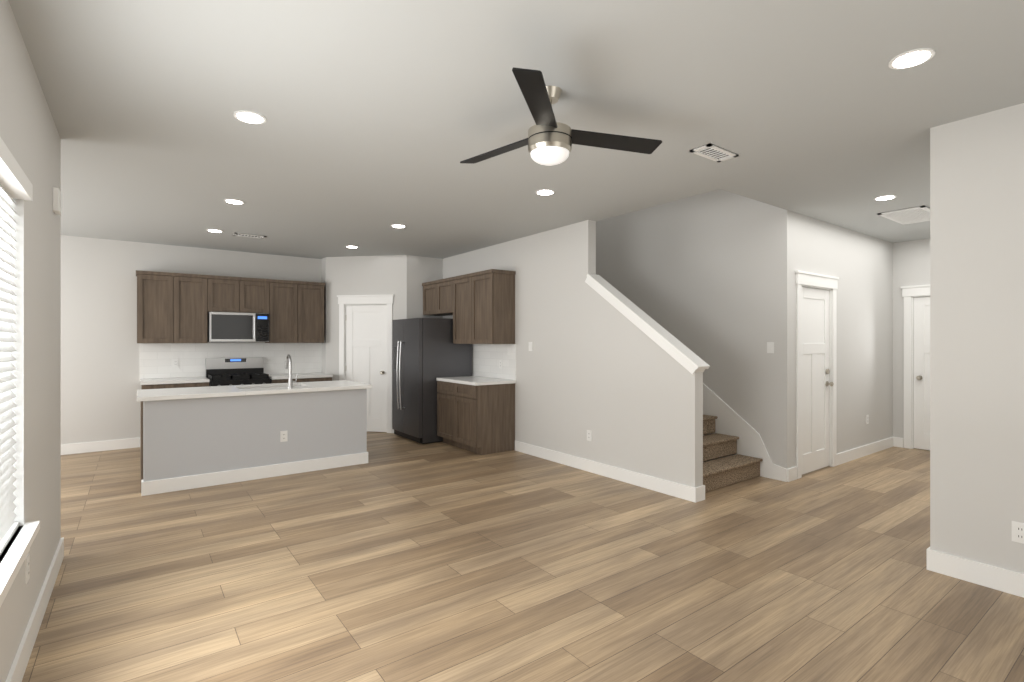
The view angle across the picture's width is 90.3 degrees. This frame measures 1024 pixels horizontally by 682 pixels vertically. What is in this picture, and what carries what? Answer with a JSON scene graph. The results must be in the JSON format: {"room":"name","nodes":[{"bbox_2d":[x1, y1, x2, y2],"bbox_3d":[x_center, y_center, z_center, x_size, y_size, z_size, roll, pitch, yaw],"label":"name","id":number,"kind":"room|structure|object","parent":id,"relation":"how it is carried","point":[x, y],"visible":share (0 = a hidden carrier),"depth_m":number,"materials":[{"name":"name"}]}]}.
{"room":"living room","nodes":[
{"label":"living room","id":0,"kind":"room"},
{"bbox_2d":[0,0,60,681],"bbox_3d":[-1.241,0.050,0.893,0.120,2.800,6.150,0,0,-36],"label":"wall","id":1,"kind":"structure","parent":0,"point":[30,136],"depth_m":2.49,"materials":[{"name":"white paint"}]},
{"bbox_2d":[0,137,39,606],"bbox_3d":[-1.648,0.120,1.488,0.170,1.660,2.030,0,0,-36],"label":"window","id":2,"kind":"structure","parent":1,"relation":"in","point":[15,183],"depth_m":2.12,"materials":[{"name":"white plastic"}]},
{"bbox_2d":[25,553,29,583],"bbox_3d":[-2.236,1.050,2.353,0.008,0.116,0.072,0,0,-36],"label":"electrical outlet","id":3,"kind":"object","parent":1,"relation":"attached to","point":[27,567],"visible":0.96,"depth_m":2.34,"materials":[{"name":"white plastic"}]},
{"bbox_2d":[6,537,63,681],"bbox_3d":[-1.227,1.385,0.988,0.015,0.130,6.045,0,0,-36],"label":"baseboard","id":4,"kind":"structure","parent":1,"relation":"attached to","point":[16,673],"depth_m":2.48,"materials":[{"name":"white wood"}]},
{"bbox_2d":[53,187,60,214],"bbox_3d":[-2.796,-0.860,3.132,0.030,0.140,0.120,0,0,-36],"label":"door chime","id":5,"kind":"object","parent":1,"relation":"attached to","point":[56,200],"visible":1,"depth_m":3.09,"materials":[{"name":"white plastic"}]},
{"bbox_2d":[61,235,320,444],"bbox_3d":[-4.681,0.050,7.345,7.170,2.800,0.120,0,0,-36],"label":"wall","id":6,"kind":"structure","parent":0,"point":[100,367],"depth_m":6.78,"materials":[{"name":"white paint"}]},
{"bbox_2d":[61,438,139,454],"bbox_3d":[-6.301,1.385,6.069,3.048,0.130,0.015,0,0,-36],"label":"baseboard","id":7,"kind":"structure","parent":6,"relation":"attached to","point":[75,448],"depth_m":6.70,"materials":[{"name":"white wood"}]},
{"bbox_2d":[136,270,179,342],"bbox_3d":[-4.828,-0.448,6.949,0.463,0.956,0.340,0,0,-36],"label":"upper cabinet","id":8,"kind":"object","parent":6,"relation":"attached to","point":[174,307],"depth_m":6.82,"materials":[{"name":"brown wood"}]},
{"bbox_2d":[180,274,215,342],"bbox_3d":[-4.531,-0.448,7.167,0.526,0.956,0.340,0,0,-36],"label":"upper cabinet","id":9,"kind":"object","parent":6,"relation":"attached to","point":[197,291],"depth_m":7.08,"materials":[{"name":"brown wood"}]},
{"bbox_2d":[216,276,243,312],"bbox_3d":[-4.185,-0.669,7.422,0.460,0.513,0.340,0,0,-36],"label":"upper cabinet","id":10,"kind":"object","parent":6,"relation":"attached to","point":[229,290],"depth_m":7.32,"materials":[{"name":"brown wood"}]},
{"bbox_2d":[207,312,268,341],"bbox_3d":[-4.015,-0.197,7.474,0.765,0.422,0.458,0,0,-36],"label":"over-the-range microwave","id":11,"kind":"object","parent":10,"relation":"attached to","point":[235,327],"visible":1,"depth_m":7.30,"materials":[{"name":"silver metal"}]},
{"bbox_2d":[140,343,321,378],"bbox_3d":[-4.115,0.275,7.682,2.420,0.486,0.008,0,0,-36],"label":"tile backsplash","id":12,"kind":"structure","parent":6,"relation":"attached to","point":[156,360],"depth_m":7.49,"materials":[{"name":"white tile"}]},
{"bbox_2d":[172,359,178,366],"bbox_3d":[-4.754,0.310,7.201,0.072,0.116,0.008,0,0,-36],"label":"outlet","id":13,"kind":"object","parent":12,"relation":"attached to","point":[175,362],"visible":1,"depth_m":7.20,"materials":[{"name":"white plastic"}]},
{"bbox_2d":[244,278,271,313],"bbox_3d":[-3.915,-0.669,7.621,0.460,0.513,0.340,0,0,-36],"label":"upper cabinet","id":14,"kind":"object","parent":6,"relation":"attached to","point":[257,291],"depth_m":7.54,"materials":[{"name":"brown wood"}]},
{"bbox_2d":[265,279,303,342],"bbox_3d":[-3.567,-0.448,7.877,0.529,0.956,0.340,0,0,-36],"label":"upper cabinet","id":15,"kind":"object","parent":6,"relation":"attached to","point":[286,320],"depth_m":7.78,"materials":[{"name":"brown wood"}]},
{"bbox_2d":[304,282,323,341],"bbox_3d":[-3.269,-0.448,8.096,0.465,0.956,0.340,0,0,-36],"label":"upper cabinet","id":16,"kind":"object","parent":6,"relation":"attached to","point":[313,291],"depth_m":8.01,"materials":[{"name":"brown wood"}]},
{"bbox_2d":[321,255,442,380],"bbox_3d":[-2.140,0.050,8.389,1.600,2.800,1.210,0,0,-36],"label":"wall","id":17,"kind":"structure","parent":0,"point":[402,278],"depth_m":8.13,"materials":[{"name":"white paint"}]},
{"bbox_2d":[337,294,393,432],"bbox_3d":[-2.319,0.360,8.132,0.950,2.180,0.134,0,0,9],"label":"door frame","id":18,"kind":"structure","parent":17,"relation":"attached to","point":[387,300],"depth_m":8.05,"materials":[{"name":"white wood"}]},
{"bbox_2d":[346,305,386,431],"bbox_3d":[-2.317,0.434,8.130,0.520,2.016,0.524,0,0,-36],"label":"pantry door","id":19,"kind":"structure","parent":17,"relation":"in","point":[366,344],"depth_m":8.11,"materials":[{"name":"white wood"}]},
{"bbox_2d":[8,0,1023,258],"bbox_3d":[0.222,-1.410,4.590,12.040,0.120,10.370,0,0,-36],"label":"ceiling","id":20,"kind":"structure","parent":0,"point":[380,116],"depth_m":2.95,"materials":[{"name":"grey paint"}]},
{"bbox_2d":[207,229,222,232],"bbox_3d":[-3.630,-1.346,6.231,0.176,0.008,0.176,0,0,-36],"label":"recessed light","id":21,"kind":"object","parent":20,"relation":"in","point":[215,230],"visible":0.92,"depth_m":6.20,"materials":[{"name":"white plastic"}]},
{"bbox_2d":[224,199,244,203],"bbox_3d":[-2.684,-1.346,4.928,0.176,0.008,0.176,0,0,-36],"label":"recessed light","id":22,"kind":"object","parent":20,"relation":"in","point":[233,201],"visible":0.96,"depth_m":4.90,"materials":[{"name":"white plastic"}]},
{"bbox_2d":[233,233,265,238],"bbox_3d":[-3.352,-1.344,6.510,0.360,0.012,0.160,0,0,-36],"label":"ceiling vent","id":23,"kind":"object","parent":20,"relation":"in","point":[249,235],"visible":1,"depth_m":6.50,"materials":[{"name":"white metal"}]},
{"bbox_2d":[234,110,265,123],"bbox_3d":[-1.579,-1.346,3.072,0.176,0.008,0.176,0,0,-36],"label":"recessed light","id":24,"kind":"object","parent":20,"relation":"in","point":[250,117],"visible":1,"depth_m":3.06,"materials":[{"name":"white plastic"}]},
{"bbox_2d":[391,224,405,227],"bbox_3d":[-1.331,-1.346,5.974,0.176,0.008,0.176,0,0,-36],"label":"recessed light","id":25,"kind":"object","parent":20,"relation":"in","point":[398,226],"visible":0.96,"depth_m":5.97,"materials":[{"name":"white plastic"}]},
{"bbox_2d":[536,189,554,194],"bbox_3d":[0.301,-1.346,4.617,0.176,0.008,0.176,0,0,-36],"label":"recessed light","id":26,"kind":"object","parent":20,"relation":"in","point":[545,192],"visible":0.94,"depth_m":4.61,"materials":[{"name":"white plastic"}]},
{"bbox_2d":[460,67,661,165],"bbox_3d":[0.194,-1.155,2.864,1.187,0.390,1.143,0,0,-36],"label":"ceiling fan","id":27,"kind":"object","parent":20,"relation":"hanging from","point":[549,141],"visible":1,"depth_m":2.69,"materials":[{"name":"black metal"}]},
{"bbox_2d":[690,143,738,161],"bbox_3d":[1.449,-1.344,3.649,0.360,0.012,0.160,0,0,-36],"label":"ceiling vent","id":28,"kind":"object","parent":20,"relation":"in","point":[710,151],"visible":0.98,"depth_m":3.64,"materials":[{"name":"white metal"}]},
{"bbox_2d":[874,195,896,200],"bbox_3d":[3.511,-1.346,4.795,0.176,0.008,0.176,0,0,-36],"label":"recessed light","id":29,"kind":"object","parent":20,"relation":"in","point":[884,197],"visible":0.98,"depth_m":4.77,"materials":[{"name":"white plastic"}]},
{"bbox_2d":[877,205,929,224],"bbox_3d":[4.299,-1.343,5.462,0.780,0.014,0.400,0,0,-36],"label":"ceiling vent","id":30,"kind":"object","parent":20,"relation":"in","point":[917,214],"visible":0.88,"depth_m":5.43,"materials":[{"name":"white metal"}]},
{"bbox_2d":[888,48,934,68],"bbox_3d":[1.908,-1.346,2.435,0.176,0.008,0.176,0,0,-36],"label":"recessed light","id":31,"kind":"object","parent":20,"relation":"in","point":[911,58],"visible":1,"depth_m":2.42,"materials":[{"name":"white plastic"}]},
{"bbox_2d":[22,432,1023,681],"bbox_3d":[0.222,1.500,4.590,12.040,0.100,10.370,0,0,-36],"label":"floor","id":32,"kind":"structure","parent":0,"point":[396,558],"depth_m":3.07,"materials":[{"name":"brown wood"}]},
{"bbox_2d":[141,381,183,388],"bbox_3d":[-4.718,1.005,6.862,0.435,0.890,0.610,0,0,-36],"label":"base cabinet","id":33,"kind":"object","parent":32,"relation":"on","point":[167,384],"depth_m":6.65,"materials":[{"name":"brown wood"}]},
{"bbox_2d":[140,377,207,384],"bbox_3d":[-4.598,0.540,6.945,0.760,0.040,0.618,0,0,-36],"label":"countertop","id":34,"kind":"structure","parent":33,"relation":"on","point":[157,381],"depth_m":6.84,"materials":[{"name":"white stone"}]},
{"bbox_2d":[184,381,209,387],"bbox_3d":[-4.469,1.005,7.045,0.435,0.890,0.610,0,0,-36],"label":"base cabinet","id":35,"kind":"object","parent":32,"relation":"on","point":[186,383],"depth_m":6.84,"materials":[{"name":"brown wood"}]},
{"bbox_2d":[206,357,270,385],"bbox_3d":[-3.946,0.850,7.360,0.760,1.200,0.707,0,0,-36],"label":"range","id":36,"kind":"object","parent":32,"relation":"on","point":[234,371],"visible":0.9,"depth_m":7.43,"materials":[{"name":"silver metal"}]},
{"bbox_2d":[137,388,367,495],"bbox_3d":[-2.831,1.005,5.743,2.190,0.890,0.838,0,0,-36],"label":"kitchen island","id":37,"kind":"object","parent":32,"relation":"on","point":[195,437],"depth_m":5.29,"materials":[{"name":"grey paint"}]},
{"bbox_2d":[137,380,371,399],"bbox_3d":[-2.830,0.540,5.742,2.250,0.040,0.915,0,0,-36],"label":"island countertop","id":38,"kind":"structure","parent":37,"relation":"on","point":[319,386],"depth_m":5.46,"materials":[{"name":"white stone"}]},
{"bbox_2d":[281,384,296,387],"bbox_3d":[-2.770,0.665,5.889,0.744,0.234,0.453,0,0,-36],"label":"sink","id":39,"kind":"object","parent":38,"relation":"in","point":[282,385],"depth_m":6.16,"materials":[{"name":"silver metal"}]},
{"bbox_2d":[285,355,297,387],"bbox_3d":[-2.504,0.336,5.771,0.114,0.367,0.248,0,0,-36],"label":"faucet","id":40,"kind":"object","parent":38,"relation":"on","point":[290,382],"visible":1,"depth_m":5.68,"materials":[{"name":"silver metal"}]},
{"bbox_2d":[280,431,287,441],"bbox_3d":[-2.464,1.030,5.507,0.072,0.116,0.008,0,0,-36],"label":"outlet","id":41,"kind":"object","parent":37,"relation":"attached to","point":[283,436],"visible":1,"depth_m":5.50,"materials":[{"name":"white plastic"}]},
{"bbox_2d":[269,377,307,383],"bbox_3d":[-3.466,1.005,7.783,0.496,0.890,0.610,0,0,-36],"label":"base cabinet","id":42,"kind":"object","parent":32,"relation":"on","point":[273,379],"depth_m":7.50,"materials":[{"name":"brown wood"}]},
{"bbox_2d":[269,373,331,376],"bbox_3d":[-3.312,0.540,7.891,0.872,0.040,0.618,0,0,-36],"label":"countertop","id":43,"kind":"structure","parent":42,"relation":"on","point":[299,374],"depth_m":7.84,"materials":[{"name":"white stone"}]},
{"bbox_2d":[308,377,331,381],"bbox_3d":[-3.169,1.005,8.002,0.495,0.890,0.610,0,0,-36],"label":"base cabinet","id":44,"kind":"object","parent":32,"relation":"on","point":[310,379],"depth_m":7.78,"materials":[{"name":"brown wood"}]},
{"bbox_2d":[392,318,471,443],"bbox_3d":[-1.251,0.562,7.684,0.959,1.775,0.910,0,0,-36],"label":"refrigerator","id":45,"kind":"object","parent":32,"relation":"on","point":[426,352],"visible":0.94,"depth_m":7.30,"materials":[{"name":"grey metal"}]},
{"bbox_2d":[436,376,515,454],"bbox_3d":[-0.510,0.985,6.991,0.628,0.930,1.045,0,0,-36],"label":"base cabinet","id":46,"kind":"object","parent":32,"relation":"on","point":[476,414],"visible":0.98,"depth_m":6.66,"materials":[{"name":"brown wood"}]},
{"bbox_2d":[703,414,762,492],"bbox_3d":[0.792,-0.013,6.982,1.211,2.925,4.723,0,0,-36],"label":"staircase","id":47,"kind":"structure","parent":32,"relation":"on","point":[726,471],"depth_m":5.33,"materials":[{"name":"carpet"}]},
{"bbox_2d":[443,220,702,486],"bbox_3d":[-0.054,0.050,7.007,0.120,2.800,5.910,0,0,-36],"label":"wall","id":48,"kind":"structure","parent":0,"point":[552,268],"depth_m":5.73,"materials":[{"name":"white paint"}]},
{"bbox_2d":[422,281,433,315],"bbox_3d":[-1.115,-0.668,8.031,0.370,0.512,0.543,0,0,-36],"label":"upper cabinet","id":49,"kind":"object","parent":48,"relation":"attached to","point":[428,287],"depth_m":8.01,"materials":[{"name":"brown wood"}]},
{"bbox_2d":[434,278,449,315],"bbox_3d":[-0.868,-0.668,7.695,0.370,0.512,0.543,0,0,-36],"label":"upper cabinet","id":50,"kind":"object","parent":48,"relation":"attached to","point":[441,287],"depth_m":7.65,"materials":[{"name":"brown wood"}]},
{"bbox_2d":[450,274,465,343],"bbox_3d":[-0.557,-0.442,7.273,0.370,0.965,0.631,0,0,-36],"label":"upper cabinet","id":51,"kind":"object","parent":48,"relation":"attached to","point":[457,285],"depth_m":7.26,"materials":[{"name":"brown wood"}]},
{"bbox_2d":[466,269,515,343],"bbox_3d":[-0.276,-0.442,6.892,0.370,0.965,0.568,0,0,-36],"label":"upper cabinet","id":52,"kind":"object","parent":48,"relation":"attached to","point":[479,306],"depth_m":6.71,"materials":[{"name":"brown wood"}]},
{"bbox_2d":[473,344,515,379],"bbox_3d":[-0.260,0.280,7.178,0.008,0.476,1.050,0,0,-36],"label":"tile backsplash","id":53,"kind":"structure","parent":48,"relation":"attached to","point":[486,357],"depth_m":7.15,"materials":[{"name":"white tile"}]},
{"bbox_2d":[587,430,591,440],"bbox_3d":[0.857,1.050,5.660,0.008,0.116,0.072,0,0,-36],"label":"outlet","id":54,"kind":"object","parent":48,"relation":"attached to","point":[589,435],"visible":1,"depth_m":5.65,"materials":[{"name":"white plastic"}]},
{"bbox_2d":[515,440,697,502],"bbox_3d":[0.847,1.385,5.667,0.015,0.130,2.715,0,0,-36],"label":"baseboard","id":55,"kind":"structure","parent":48,"relation":"attached to","point":[682,491],"depth_m":5.33,"materials":[{"name":"white wood"}]},
{"bbox_2d":[585,274,709,374],"bbox_3d":[1.302,-0.222,5.164,0.180,1.050,1.444,0,0,-36],"label":"trim","id":56,"kind":"structure","parent":48,"relation":"on","point":[685,357],"depth_m":5.02,"materials":[{"name":"white wood"}]},
{"bbox_2d":[596,189,792,468],"bbox_3d":[1.377,-1.150,7.340,0.120,5.200,5.090,0,0,-36],"label":"wall","id":57,"kind":"structure","parent":0,"point":[707,277],"depth_m":5.80,"materials":[{"name":"white paint"}]},
{"bbox_2d":[703,383,786,481],"bbox_3d":[1.364,-0.509,7.244,0.015,3.918,4.950,0,0,-36],"label":"trim","id":58,"kind":"structure","parent":57,"relation":"attached to","point":[730,421],"depth_m":5.64,"materials":[{"name":"white wood"}]},
{"bbox_2d":[767,342,773,352],"bbox_3d":[2.732,0.070,5.389,0.010,0.116,0.072,0,0,-36],"label":"light switch","id":59,"kind":"object","parent":57,"relation":"attached to","point":[770,347],"visible":1,"depth_m":5.38,"materials":[{"name":"white plastic"}]},
{"bbox_2d":[793,212,892,466],"bbox_3d":[4.267,0.050,6.382,3.400,2.800,0.120,0,0,-36],"label":"wall","id":60,"kind":"structure","parent":0,"point":[859,265],"depth_m":6.30,"materials":[{"name":"white paint"}]},
{"bbox_2d":[795,270,838,478],"bbox_3d":[3.357,0.355,5.679,1.010,2.190,0.134,0,0,-36],"label":"door frame","id":61,"kind":"structure","parent":60,"relation":"attached to","point":[816,281],"depth_m":5.72,"materials":[{"name":"white wood"}]},
{"bbox_2d":[802,287,833,475],"bbox_3d":[3.372,0.433,5.653,0.758,2.034,0.103,0,0,-36],"label":"entry door","id":62,"kind":"structure","parent":60,"relation":"in","point":[815,379],"depth_m":5.68,"materials":[{"name":"white wood"}]},
{"bbox_2d":[837,437,897,464],"bbox_3d":[4.513,1.385,6.478,1.850,0.130,0.015,0,0,-36],"label":"baseboard","id":63,"kind":"structure","parent":60,"relation":"attached to","point":[846,456],"depth_m":6.45,"materials":[{"name":"white wood"}]},
{"bbox_2d":[893,238,929,437],"bbox_3d":[5.788,0.050,6.409,0.120,2.800,1.640,0,0,-36],"label":"wall","id":64,"kind":"structure","parent":0,"point":[911,263],"depth_m":6.95,"materials":[{"name":"white paint"}]},
{"bbox_2d":[901,285,929,448],"bbox_3d":[5.644,0.355,6.558,0.134,2.190,1.030,0,0,-36],"label":"door frame","id":65,"kind":"structure","parent":64,"relation":"attached to","point":[910,294],"depth_m":6.87,"materials":[{"name":"white wood"}]},
{"bbox_2d":[914,297,929,449],"bbox_3d":[5.620,0.429,6.540,0.103,2.026,0.772,0,0,-36],"label":"hall door","id":66,"kind":"structure","parent":64,"relation":"in","point":[921,372],"depth_m":6.78,"materials":[{"name":"white wood"}]},
{"bbox_2d":[930,103,1023,573],"bbox_3d":[3.485,0.050,2.199,0.120,2.800,2.650,0,0,-36],"label":"wall","id":67,"kind":"structure","parent":0,"point":[976,335],"depth_m":3.04,"materials":[{"name":"white paint"}]},
{"bbox_2d":[927,549,1023,597],"bbox_3d":[3.397,1.385,2.203,0.015,0.130,2.520,0,0,-36],"label":"baseboard","id":68,"kind":"structure","parent":67,"relation":"attached to","point":[980,573],"depth_m":3.04,"materials":[{"name":"white wood"}]},
{"bbox_2d":[1012,521,1023,543],"bbox_3d":[2.891,1.090,2.898,0.008,0.116,0.072,0,0,-36],"label":"electrical outlet","id":69,"kind":"object","parent":67,"relation":"attached to","point":[1018,532],"visible":1,"depth_m":2.90,"materials":[{"name":"white plastic"}]}
]}

